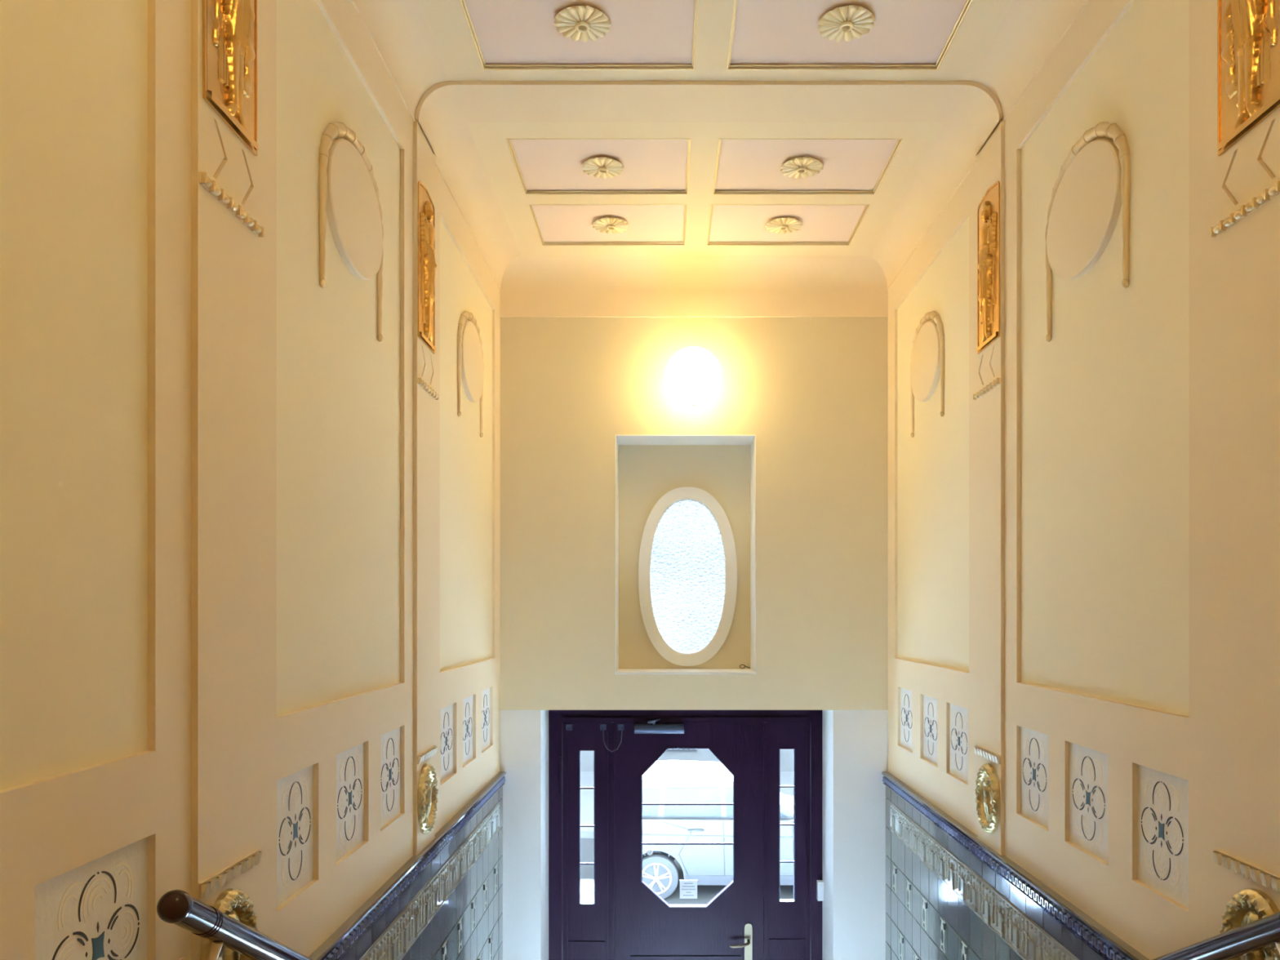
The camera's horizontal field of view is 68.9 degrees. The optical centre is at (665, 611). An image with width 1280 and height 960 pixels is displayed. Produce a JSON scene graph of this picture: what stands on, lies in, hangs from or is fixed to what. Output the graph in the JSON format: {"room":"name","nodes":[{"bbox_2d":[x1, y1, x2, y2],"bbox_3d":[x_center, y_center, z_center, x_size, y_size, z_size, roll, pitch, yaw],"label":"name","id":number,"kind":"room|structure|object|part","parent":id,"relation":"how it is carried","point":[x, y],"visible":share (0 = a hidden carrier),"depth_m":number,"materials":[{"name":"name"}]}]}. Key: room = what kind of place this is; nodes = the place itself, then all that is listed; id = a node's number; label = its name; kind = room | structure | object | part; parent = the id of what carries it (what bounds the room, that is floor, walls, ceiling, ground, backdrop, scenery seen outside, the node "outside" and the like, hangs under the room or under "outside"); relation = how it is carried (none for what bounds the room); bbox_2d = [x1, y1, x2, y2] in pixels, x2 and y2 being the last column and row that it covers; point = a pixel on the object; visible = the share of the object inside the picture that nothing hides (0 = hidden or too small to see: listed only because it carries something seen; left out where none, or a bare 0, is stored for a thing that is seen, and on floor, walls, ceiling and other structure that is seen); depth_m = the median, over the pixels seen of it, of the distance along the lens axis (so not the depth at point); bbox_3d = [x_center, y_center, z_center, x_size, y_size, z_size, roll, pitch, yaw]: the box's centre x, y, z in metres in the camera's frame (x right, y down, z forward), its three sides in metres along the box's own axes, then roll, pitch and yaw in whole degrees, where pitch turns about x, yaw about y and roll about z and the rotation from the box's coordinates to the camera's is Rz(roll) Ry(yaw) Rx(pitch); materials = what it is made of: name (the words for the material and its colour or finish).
{"room":"entrance stairwell","nodes":[
{"label":"entrance stairwell","id":0,"kind":"room"},
{"bbox_2d":[0,0,500,959],"bbox_3d":[-1.176,0.480,1.319,0.315,5.560,9.037,0,0,0],"label":"wall","id":1,"kind":"structure","parent":0,"point":[250,564],"depth_m":2.10,"materials":[{"name":"beige paint"}]},
{"bbox_3d":[-1.056,-0.773,1.289,0.014,2.117,1.210,0,0,0],"label":"wall panel","id":2,"kind":"part","parent":1,"relation":"part of","materials":[{"name":"beige paint"}]},
{"bbox_3d":[-1.059,0.625,1.711,0.019,0.354,0.367,0,0,0],"label":"stencil panel","id":3,"kind":"part","parent":1,"relation":"part of","materials":[{"name":"beige paint"}]},
{"bbox_2d":[200,888,258,959],"bbox_3d":[-1.002,0.792,2.159,0.034,0.295,0.238,0,0,0],"label":"oval medallion","id":4,"kind":"object","parent":1,"relation":"attached to","point":[234,903],"visible":0.48,"depth_m":2.15,"materials":[{"name":"gold metal"}]},
{"bbox_2d":[202,0,257,155],"bbox_3d":[-0.995,-1.462,2.185,0.046,0.664,0.262,0,0,0],"label":"relief plaque","id":5,"kind":"object","parent":1,"relation":"attached to","point":[229,27],"visible":1,"depth_m":2.16,"materials":[{"name":"gold metal"}]},
{"bbox_2d":[198,848,262,898],"bbox_3d":[-1.010,0.611,2.184,0.016,0.035,0.300,0,0,0],"label":"trim","id":6,"kind":"structure","parent":1,"relation":"attached to","point":[211,884],"depth_m":2.16,"materials":[{"name":"beige paint"}]},
{"bbox_2d":[198,172,263,236],"bbox_3d":[-1.012,-0.947,2.184,0.022,0.024,0.296,0,0,0],"label":"trim","id":7,"kind":"structure","parent":1,"relation":"attached to","point":[210,185],"depth_m":2.16,"materials":[{"name":"beige paint"}]},
{"bbox_2d":[156,889,312,959],"bbox_3d":[-0.977,1.406,3.234,0.116,1.731,2.913,0,0,0],"label":"handrail","id":8,"kind":"object","parent":1,"relation":"attached to","point":[179,908],"visible":1,"depth_m":1.95,"materials":[{"name":"silver metal"}]},
{"bbox_3d":[-1.059,0.625,2.632,0.019,0.354,0.303,0,0,0],"label":"stencil panel","id":9,"kind":"part","parent":1,"relation":"part of","materials":[{"name":"beige paint"}]},
{"bbox_3d":[-1.056,-0.773,3.088,0.014,2.117,1.220,0,0,0],"label":"wall panel","id":10,"kind":"part","parent":1,"relation":"part of","materials":[{"name":"beige paint"}]},
{"bbox_3d":[-1.059,0.625,3.091,0.019,0.354,0.323,0,0,0],"label":"stencil panel","id":11,"kind":"part","parent":1,"relation":"part of","materials":[{"name":"beige paint"}]},
{"bbox_2d":[318,121,383,342],"bbox_3d":[-1.044,-1.287,3.123,0.046,0.606,0.597,0,0,0],"label":"wall medallion","id":12,"kind":"object","parent":1,"relation":"attached to","point":[348,190],"visible":0.99,"depth_m":3.05,"materials":[{"name":"beige paint"}]},
{"bbox_3d":[-1.059,0.625,3.544,0.019,0.354,0.312,0,0,0],"label":"stencil panel","id":13,"kind":"part","parent":1,"relation":"part of","materials":[{"name":"white paint"}]},
{"bbox_2d":[308,771,506,959],"bbox_3d":[-1.019,2.131,3.567,0.049,2.259,4.550,0,0,0],"label":"wainscot","id":14,"kind":"object","parent":1,"relation":"attached to","point":[445,902],"depth_m":4.31,"materials":[{"name":"grey tile"}]},
{"bbox_2d":[417,181,436,354],"bbox_3d":[-0.995,-1.462,3.967,0.046,0.664,0.262,0,0,0],"label":"relief plaque","id":15,"kind":"object","parent":1,"relation":"attached to","point":[427,265],"visible":1,"depth_m":3.92,"materials":[{"name":"gold metal"}]},
{"bbox_2d":[417,745,437,764],"bbox_3d":[-1.010,0.611,3.978,0.016,0.035,0.300,0,0,0],"label":"trim","id":16,"kind":"structure","parent":1,"relation":"attached to","point":[432,751],"depth_m":3.95,"materials":[{"name":"beige paint"}]},
{"bbox_2d":[417,763,438,834],"bbox_3d":[-1.002,0.792,3.950,0.034,0.295,0.238,0,0,0],"label":"oval medallion","id":17,"kind":"object","parent":1,"relation":"attached to","point":[427,799],"visible":1,"depth_m":3.92,"materials":[{"name":"gold metal"}]},
{"bbox_2d":[417,377,438,399],"bbox_3d":[-1.012,-0.947,3.978,0.022,0.024,0.296,0,0,0],"label":"trim","id":18,"kind":"structure","parent":1,"relation":"attached to","point":[431,392],"depth_m":3.96,"materials":[{"name":"beige paint"}]},
{"bbox_2d":[351,0,520,289],"bbox_3d":[-0.959,-2.155,1.319,0.150,0.290,9.037,0,0,0],"label":"trim","id":19,"kind":"structure","parent":1,"relation":"attached to","point":[398,30],"depth_m":4.16,"materials":[{"name":"beige paint"}]},
{"bbox_3d":[-1.059,0.625,4.456,0.019,0.354,0.332,0,0,0],"label":"stencil panel","id":20,"kind":"part","parent":1,"relation":"part of","materials":[{"name":"white paint"}]},
{"bbox_3d":[-1.056,-0.773,4.967,0.014,2.117,1.388,0,0,0],"label":"wall panel","id":21,"kind":"part","parent":1,"relation":"part of","materials":[{"name":"beige paint"}]},
{"bbox_3d":[-1.059,0.625,4.932,0.019,0.354,0.327,0,0,0],"label":"stencil panel","id":22,"kind":"part","parent":1,"relation":"part of","materials":[{"name":"white paint"}]},
{"bbox_2d":[457,311,484,437],"bbox_3d":[-1.044,-1.287,5.002,0.046,0.606,0.597,0,0,0],"label":"wall medallion","id":23,"kind":"object","parent":1,"relation":"attached to","point":[470,366],"visible":0.98,"depth_m":4.91,"materials":[{"name":"beige paint"}]},
{"bbox_3d":[-1.059,0.625,5.425,0.019,0.354,0.332,0,0,0],"label":"stencil panel","id":24,"kind":"part","parent":1,"relation":"part of","materials":[{"name":"white paint"}]},
{"bbox_2d":[415,80,1002,156],"bbox_3d":[0.179,-2.107,3.977,2.440,0.195,0.296,0,0,0],"label":"ceiling beam","id":25,"kind":"structure","parent":1,"relation":"attached to","point":[972,107],"depth_m":3.95,"materials":[{"name":"beige paint"}]},
{"bbox_2d":[500,316,888,959],"bbox_3d":[0.179,0.480,6.162,3.025,5.560,0.662,0,0,0],"label":"wall","id":26,"kind":"structure","parent":0,"point":[791,443],"depth_m":5.84,"materials":[{"name":"white paint"}]},
{"bbox_2d":[548,710,822,959],"bbox_3d":[0.136,1.923,6.239,1.830,2.673,0.206,0,0,0],"label":"door","id":27,"kind":"structure","parent":26,"relation":"in","point":[748,919],"depth_m":6.26,"materials":[{"name":"purple wood"}]},
{"bbox_3d":[-0.660,1.888,6.255,0.008,2.144,0.008,0,0,0],"label":"reed moulding","id":28,"kind":"part","parent":27,"relation":"part of","materials":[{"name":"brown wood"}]},
{"bbox_3d":[-0.644,0.778,6.253,0.040,0.040,0.012,0,0,0],"label":"screw plate","id":29,"kind":"part","parent":27,"relation":"part of","materials":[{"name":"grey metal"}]},
{"bbox_3d":[-0.525,2.611,6.254,0.240,0.798,0.010,0,0,0],"label":"panel moulding","id":30,"kind":"part","parent":27,"relation":"part of","materials":[{"name":"purple wood"}]},
{"bbox_3d":[-0.417,0.778,6.253,0.040,0.040,0.012,0,0,0],"label":"screw plate","id":31,"kind":"part","parent":27,"relation":"part of","materials":[{"name":"grey metal"}]},
{"bbox_3d":[-0.390,1.888,6.255,0.008,2.144,0.008,0,0,0],"label":"reed moulding","id":32,"kind":"part","parent":27,"relation":"part of","materials":[{"name":"purple wood"}]},
{"bbox_2d":[602,730,622,751],"bbox_3d":[-0.352,0.866,6.221,0.131,0.138,0.042,0,0,0],"label":"cable","id":33,"kind":"object","parent":27,"relation":"attached to","point":[602,731],"visible":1,"depth_m":6.22,"materials":[{"name":"grey plastic"}]},
{"bbox_3d":[-0.299,0.778,6.253,0.040,0.040,0.012,0,0,0],"label":"screw plate","id":34,"kind":"part","parent":27,"relation":"part of","materials":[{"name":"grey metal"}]},
{"bbox_2d":[646,848,653,855],"bbox_3d":[-0.104,1.621,6.279,0.042,0.042,0.004,0,0,0],"label":"round sticker","id":35,"kind":"object","parent":27,"relation":"attached to","point":[650,851],"visible":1,"depth_m":6.28,"materials":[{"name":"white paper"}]},
{"bbox_3d":[-0.096,0.731,6.207,0.069,0.044,0.128,0,0,42],"label":"closer arm","id":36,"kind":"part","parent":27,"relation":"part of","materials":[{"name":"grey metal"}]},
{"bbox_3d":[0.134,2.685,6.254,0.741,0.750,0.010,0,0,0],"label":"panel moulding","id":37,"kind":"part","parent":27,"relation":"part of","materials":[{"name":"purple wood"}]},
{"bbox_3d":[0.136,0.662,6.228,1.830,0.130,0.030,0,0,0],"label":"head moulding","id":38,"kind":"part","parent":27,"relation":"part of","materials":[{"name":"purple wood"}]},
{"bbox_2d":[680,880,697,898],"bbox_3d":[0.156,1.871,6.280,0.118,0.125,0.002,0,0,0],"label":"paper notice","id":39,"kind":"object","parent":27,"relation":"attached to","point":[688,888],"visible":1,"depth_m":6.28,"materials":[{"name":"white paper"}]},
{"bbox_2d":[681,883,695,895],"bbox_3d":[0.156,1.871,6.279,0.094,0.086,0.001,0,0,0],"label":"print","id":40,"kind":"object","parent":39,"relation":"attached to","point":[687,889],"depth_m":6.28,"materials":[{"name":"grey paper"}]},
{"bbox_3d":[0.497,2.215,6.218,0.139,0.038,0.070,0,0,0],"label":"lever handle","id":41,"kind":"part","parent":27,"relation":"part of","materials":[{"name":"silver metal"}]},
{"bbox_3d":[0.556,2.233,6.253,0.051,0.287,0.012,0,0,0],"label":"lock plate","id":42,"kind":"part","parent":27,"relation":"part of","materials":[{"name":"silver metal"}]},
{"bbox_3d":[0.816,2.603,6.254,0.243,0.814,0.010,0,0,0],"label":"panel moulding","id":43,"kind":"part","parent":27,"relation":"part of","materials":[{"name":"purple wood"}]},
{"bbox_3d":[0.952,1.888,6.255,0.008,2.144,0.008,0,0,0],"label":"reed moulding","id":44,"kind":"part","parent":27,"relation":"part of","materials":[{"name":"purple wood"}]},
{"bbox_2d":[816,880,823,901],"bbox_3d":[1.032,1.859,6.216,0.040,0.125,0.054,0,0,0],"label":"sensor","id":45,"kind":"object","parent":27,"relation":"attached to","point":[820,883],"visible":1,"depth_m":6.19,"materials":[{"name":"white plastic"}]},
{"bbox_2d":[638,486,737,666],"bbox_3d":[0.148,-0.229,6.163,0.650,1.180,0.040,0,0,0],"label":"window","id":46,"kind":"structure","parent":26,"relation":"in","point":[687,564],"depth_m":6.17,"materials":[{"name":"white glass"}]},
{"bbox_3d":[-0.109,-0.013,6.160,0.137,0.434,0.034,0,0,0],"label":"frame","id":47,"kind":"part","parent":46,"relation":"part of","materials":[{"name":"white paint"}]},
{"bbox_3d":[-0.109,-0.446,6.160,0.137,0.434,0.034,0,0,0],"label":"frame","id":48,"kind":"part","parent":46,"relation":"part of","materials":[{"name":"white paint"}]},
{"bbox_3d":[0.028,0.256,6.160,0.239,0.210,0.034,0,0,0],"label":"frame","id":49,"kind":"part","parent":46,"relation":"part of","materials":[{"name":"white paint"}]},
{"bbox_3d":[0.028,-0.714,6.160,0.239,0.210,0.034,0,0,0],"label":"frame","id":50,"kind":"part","parent":46,"relation":"part of","materials":[{"name":"white paint"}]},
{"bbox_3d":[0.148,-0.229,6.179,0.504,1.024,0.007,0,0,0],"label":"pane","id":51,"kind":"part","parent":46,"relation":"part of","materials":[{"name":"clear glass"}]},
{"bbox_3d":[0.267,0.256,6.160,0.239,0.210,0.034,0,0,0],"label":"frame","id":52,"kind":"part","parent":46,"relation":"part of","materials":[{"name":"white paint"}]},
{"bbox_3d":[0.267,-0.714,6.160,0.239,0.210,0.034,0,0,0],"label":"frame","id":53,"kind":"part","parent":46,"relation":"part of","materials":[{"name":"white paint"}]},
{"bbox_3d":[0.404,-0.013,6.160,0.137,0.434,0.034,0,0,0],"label":"frame","id":54,"kind":"part","parent":46,"relation":"part of","materials":[{"name":"white paint"}]},
{"bbox_3d":[0.404,-0.446,6.160,0.137,0.434,0.034,0,0,0],"label":"frame","id":55,"kind":"part","parent":46,"relation":"part of","materials":[{"name":"white paint"}]},
{"bbox_2d":[665,346,721,405],"bbox_3d":[0.169,-1.417,5.648,0.342,0.348,0.377,0,0,0],"label":"globe lamp","id":56,"kind":"object","parent":26,"relation":"attached to","point":[693,375],"visible":1,"depth_m":5.51,"materials":[{"name":"white glass"}]},
{"bbox_2d":[499,255,888,291],"bbox_3d":[0.179,-2.149,5.770,2.425,0.302,0.135,0,0,0],"label":"ceiling cove","id":57,"kind":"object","parent":26,"relation":"attached to","point":[524,273],"depth_m":5.81,"materials":[{"name":"beige paint"}]},
{"bbox_2d":[499,291,888,316],"bbox_3d":[0.179,-1.919,5.838,2.425,0.158,0.018,0,0,0],"label":"trim","id":58,"kind":"structure","parent":26,"relation":"attached to","point":[512,304],"depth_m":5.83,"materials":[{"name":"beige paint"}]},
{"bbox_2d":[417,0,1013,255],"bbox_3d":[0.179,-2.236,1.521,3.025,0.128,10.043,0,0,0],"label":"ceiling","id":59,"kind":"structure","parent":0,"point":[682,188],"depth_m":4.24,"materials":[{"name":"paint"}]},
{"bbox_3d":[-0.307,-2.182,3.458,0.852,0.019,0.582,0,0,0],"label":"gilt moulding","id":60,"kind":"part","parent":59,"relation":"part of","materials":[{"name":"beige"}]},
{"bbox_3d":[-0.307,-2.200,3.458,0.848,0.014,0.578,0,0,0],"label":"coffer panel","id":61,"kind":"part","parent":59,"relation":"part of","materials":[{"name":"beige paint"}]},
{"bbox_2d":[553,4,611,42],"bbox_3d":[-0.307,-2.176,3.458,0.212,0.034,0.212,0,0,-23],"label":"rosette","id":62,"kind":"object","parent":59,"relation":"attached to","point":[575,22],"visible":1,"depth_m":3.45,"materials":[{"name":"beige"}]},
{"bbox_3d":[-0.307,-2.182,4.582,0.852,0.019,0.579,0,0,0],"label":"gilt moulding","id":63,"kind":"part","parent":59,"relation":"part of","materials":[{"name":"beige"}]},
{"bbox_3d":[-0.307,-2.200,4.582,0.848,0.014,0.575,0,0,0],"label":"coffer panel","id":64,"kind":"part","parent":59,"relation":"part of","materials":[{"name":"beige paint"}]},
{"bbox_2d":[581,155,624,178],"bbox_3d":[-0.307,-2.176,4.582,0.212,0.034,0.212,0,0,0],"label":"rosette","id":65,"kind":"object","parent":59,"relation":"attached to","point":[604,166],"visible":1,"depth_m":4.57,"materials":[{"name":"beige paint"}]},
{"bbox_3d":[-0.307,-2.182,5.269,0.852,0.019,0.563,0,0,0],"label":"gilt moulding","id":66,"kind":"part","parent":59,"relation":"part of","materials":[{"name":"beige"}]},
{"bbox_3d":[-0.307,-2.200,5.269,0.848,0.014,0.559,0,0,0],"label":"coffer panel","id":67,"kind":"part","parent":59,"relation":"part of","materials":[{"name":"beige paint"}]},
{"bbox_2d":[591,216,629,234],"bbox_3d":[-0.307,-2.176,5.269,0.212,0.034,0.212,0,0,-11],"label":"rosette","id":68,"kind":"object","parent":59,"relation":"attached to","point":[608,224],"visible":1,"depth_m":5.25,"materials":[{"name":"beige"}]},
{"bbox_2d":[764,216,803,234],"bbox_3d":[0.670,-2.176,5.269,0.212,0.034,0.212,0,0,-17],"label":"rosette","id":69,"kind":"object","parent":59,"relation":"attached to","point":[780,224],"visible":1,"depth_m":5.25,"materials":[{"name":"beige paint"}]},
{"bbox_3d":[0.670,-2.200,5.269,0.846,0.014,0.559,0,0,0],"label":"coffer panel","id":70,"kind":"part","parent":59,"relation":"part of","materials":[{"name":"beige paint"}]},
{"bbox_3d":[0.670,-2.182,5.269,0.850,0.019,0.563,0,0,0],"label":"gilt moulding","id":71,"kind":"part","parent":59,"relation":"part of","materials":[{"name":"beige"}]},
{"bbox_2d":[780,155,823,178],"bbox_3d":[0.670,-2.176,4.582,0.212,0.034,0.212,0,0,-6],"label":"rosette","id":72,"kind":"object","parent":59,"relation":"attached to","point":[803,166],"visible":1,"depth_m":4.56,"materials":[{"name":"beige paint"}]},
{"bbox_3d":[0.670,-2.200,4.582,0.846,0.014,0.575,0,0,0],"label":"coffer panel","id":73,"kind":"part","parent":59,"relation":"part of","materials":[{"name":"beige paint"}]},
{"bbox_3d":[0.670,-2.182,4.582,0.850,0.019,0.579,0,0,0],"label":"gilt moulding","id":74,"kind":"part","parent":59,"relation":"part of","materials":[{"name":"beige"}]},
{"bbox_2d":[817,4,875,42],"bbox_3d":[0.670,-2.176,3.458,0.212,0.034,0.212,0,0,-29],"label":"rosette","id":75,"kind":"object","parent":59,"relation":"attached to","point":[847,22],"visible":1,"depth_m":3.44,"materials":[{"name":"beige paint"}]},
{"bbox_3d":[0.670,-2.200,3.458,0.846,0.014,0.578,0,0,0],"label":"coffer panel","id":76,"kind":"part","parent":59,"relation":"part of","materials":[{"name":"beige paint"}]},
{"bbox_3d":[0.670,-2.182,3.458,0.850,0.019,0.582,0,0,0],"label":"gilt moulding","id":77,"kind":"part","parent":59,"relation":"part of","materials":[{"name":"beige"}]},
{"bbox_2d":[888,0,1279,959],"bbox_3d":[1.534,0.480,1.319,0.315,5.560,9.037,0,0,0],"label":"wall","id":78,"kind":"structure","parent":0,"point":[1084,548],"depth_m":2.93,"materials":[{"name":"beige paint"}]},
{"bbox_3d":[1.417,0.625,5.425,0.019,0.354,0.332,0,0,0],"label":"stencil panel","id":79,"kind":"part","parent":78,"relation":"part of","materials":[{"name":"white paint"}]},
{"bbox_2d":[910,311,944,437],"bbox_3d":[1.401,-1.287,5.002,0.046,0.606,0.597,0,0,0],"label":"wall medallion","id":80,"kind":"object","parent":78,"relation":"attached to","point":[927,353],"visible":1,"depth_m":4.93,"materials":[{"name":"beige paint"}]},
{"bbox_3d":[1.417,0.625,4.932,0.019,0.354,0.327,0,0,0],"label":"stencil panel","id":81,"kind":"part","parent":78,"relation":"part of","materials":[{"name":"white paint"}]},
{"bbox_3d":[1.415,-0.773,4.967,0.014,2.117,1.388,0,0,0],"label":"wall panel","id":82,"kind":"part","parent":78,"relation":"part of","materials":[{"name":"beige paint"}]},
{"bbox_3d":[1.417,0.625,4.456,0.019,0.354,0.332,0,0,0],"label":"stencil panel","id":83,"kind":"part","parent":78,"relation":"part of","materials":[{"name":"white paint"}]},
{"bbox_2d":[868,0,1088,289],"bbox_3d":[1.317,-2.155,1.319,0.150,0.290,9.037,0,0,0],"label":"ceiling cove","id":84,"kind":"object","parent":78,"relation":"attached to","point":[1030,31],"depth_m":3.99,"materials":[{"name":"beige paint"}]},
{"bbox_2d":[973,377,1000,399],"bbox_3d":[1.369,-0.947,3.978,0.022,0.024,0.296,0,0,0],"label":"trim","id":85,"kind":"structure","parent":78,"relation":"attached to","point":[997,381],"depth_m":3.96,"materials":[{"name":"beige paint"}]},
{"bbox_2d":[973,745,1000,764],"bbox_3d":[1.368,0.611,3.978,0.016,0.035,0.300,0,0,0],"label":"trim","id":86,"kind":"structure","parent":78,"relation":"attached to","point":[991,756],"depth_m":3.95,"materials":[{"name":"beige paint"}]},
{"bbox_2d":[974,763,1000,834],"bbox_3d":[1.360,0.792,3.950,0.034,0.295,0.238,0,0,0],"label":"oval medallion","id":87,"kind":"object","parent":78,"relation":"attached to","point":[988,797],"visible":1,"depth_m":3.93,"materials":[{"name":"gold metal"}]},
{"bbox_2d":[976,181,999,354],"bbox_3d":[1.353,-1.462,3.967,0.046,0.664,0.262,0,0,0],"label":"relief plaque","id":88,"kind":"object","parent":78,"relation":"attached to","point":[988,208],"visible":1,"depth_m":3.93,"materials":[{"name":"gold metal"}]},
{"bbox_2d":[881,771,1149,959],"bbox_3d":[1.377,2.131,3.567,0.049,2.259,4.550,0,0,0],"label":"wainscot","id":89,"kind":"object","parent":78,"relation":"attached to","point":[949,895],"depth_m":4.29,"materials":[{"name":"grey tile"}]},
{"bbox_3d":[1.417,0.625,3.544,0.019,0.354,0.312,0,0,0],"label":"stencil panel","id":90,"kind":"part","parent":78,"relation":"part of","materials":[{"name":"beige paint"}]},
{"bbox_2d":[1044,121,1129,342],"bbox_3d":[1.401,-1.287,3.123,0.046,0.606,0.597,0,0,0],"label":"wall medallion","id":91,"kind":"object","parent":78,"relation":"attached to","point":[1091,186],"visible":1,"depth_m":3.06,"materials":[{"name":"beige paint"}]},
{"bbox_3d":[1.417,0.625,3.091,0.019,0.354,0.323,0,0,0],"label":"stencil panel","id":92,"kind":"part","parent":78,"relation":"part of","materials":[{"name":"beige paint"}]},
{"bbox_3d":[1.415,-0.773,3.088,0.014,2.117,1.220,0,0,0],"label":"wall panel","id":93,"kind":"part","parent":78,"relation":"part of","materials":[{"name":"beige paint"}]},
{"bbox_3d":[1.417,0.625,2.632,0.019,0.354,0.303,0,0,0],"label":"stencil panel","id":94,"kind":"part","parent":78,"relation":"part of","materials":[{"name":"beige paint"}]},
{"bbox_2d":[1151,911,1279,959],"bbox_3d":[1.335,1.406,3.234,0.116,1.731,2.913,0,0,0],"label":"handrail","id":95,"kind":"object","parent":78,"relation":"attached to","point":[1264,932],"visible":1,"depth_m":2.10,"materials":[{"name":"silver metal"}]},
{"bbox_2d":[1209,180,1279,236],"bbox_3d":[1.369,-0.947,2.184,0.022,0.024,0.296,0,0,0],"label":"trim","id":96,"kind":"structure","parent":78,"relation":"attached to","point":[1269,193],"depth_m":2.19,"materials":[{"name":"beige paint"}]},
{"bbox_2d":[1213,848,1279,893],"bbox_3d":[1.368,0.611,2.184,0.016,0.035,0.300,0,0,0],"label":"trim","id":97,"kind":"structure","parent":78,"relation":"attached to","point":[1270,880],"depth_m":2.19,"materials":[{"name":"beige paint"}]},
{"bbox_2d":[1217,0,1279,155],"bbox_3d":[1.353,-1.462,2.185,0.046,0.664,0.262,0,0,0],"label":"relief plaque","id":98,"kind":"object","parent":78,"relation":"attached to","point":[1248,31],"visible":1,"depth_m":2.18,"materials":[{"name":"gold metal"}]},
{"bbox_2d":[1218,888,1279,959],"bbox_3d":[1.360,0.792,2.159,0.034,0.295,0.238,0,0,0],"label":"oval medallion","id":99,"kind":"object","parent":78,"relation":"attached to","point":[1244,900],"visible":0.41,"depth_m":2.16,"materials":[{"name":"gold metal"}]},
{"label":"outside","id":100,"kind":"structure","parent":0,"visible":0},
{"bbox_2d":[580,838,793,904],"bbox_3d":[0.179,3.896,15.301,28.000,0.200,17.397,0,0,0],"label":"ground","id":101,"kind":"structure","parent":100,"point":[705,893],"depth_m":12.82,"materials":[{"name":"grey asphalt"}]},
{"bbox_2d":[642,760,793,898],"bbox_3d":[1.069,2.995,13.026,3.940,1.598,1.748,0,0,0],"label":"parked car","id":102,"kind":"object","parent":101,"relation":"on","point":[666,781],"visible":0.38,"depth_m":12.20,"materials":[{"name":"silver metal"}]},
{"bbox_3d":[0.399,2.858,12.178,0.218,0.031,0.052,0,0,0],"label":"door handle","id":103,"kind":"part","parent":102,"relation":"part of","materials":[{"name":"silver metal"}]},
{"bbox_3d":[1.119,3.516,12.204,1.760,0.120,0.032,0,0,0],"label":"sill","id":104,"kind":"part","parent":102,"relation":"part of","materials":[{"name":"grey"}]},
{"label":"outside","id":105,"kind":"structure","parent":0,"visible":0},
{"bbox_2d":[580,771,793,838],"bbox_3d":[0.179,3.736,19.800,28.000,0.120,8.400,0,0,0],"label":"pavement","id":106,"kind":"structure","parent":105,"point":[586,777],"depth_m":18.71,"materials":[{"name":"white concrete"}]},
{"bbox_2d":[580,721,793,771],"bbox_3d":[0.179,-0.324,21.650,26.000,8.000,0.500,0,0,0],"label":"building","id":107,"kind":"structure","parent":106,"relation":"on","point":[682,754],"depth_m":21.44,"materials":[{"name":"white paint"}]},
{"bbox_2d":[665,748,696,751],"bbox_3d":[0.184,3.036,21.420,1.070,0.360,0.040,0,0,0],"label":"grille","id":108,"kind":"object","parent":107,"relation":"attached to","point":[668,749],"depth_m":21.40,"materials":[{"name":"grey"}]}
]}

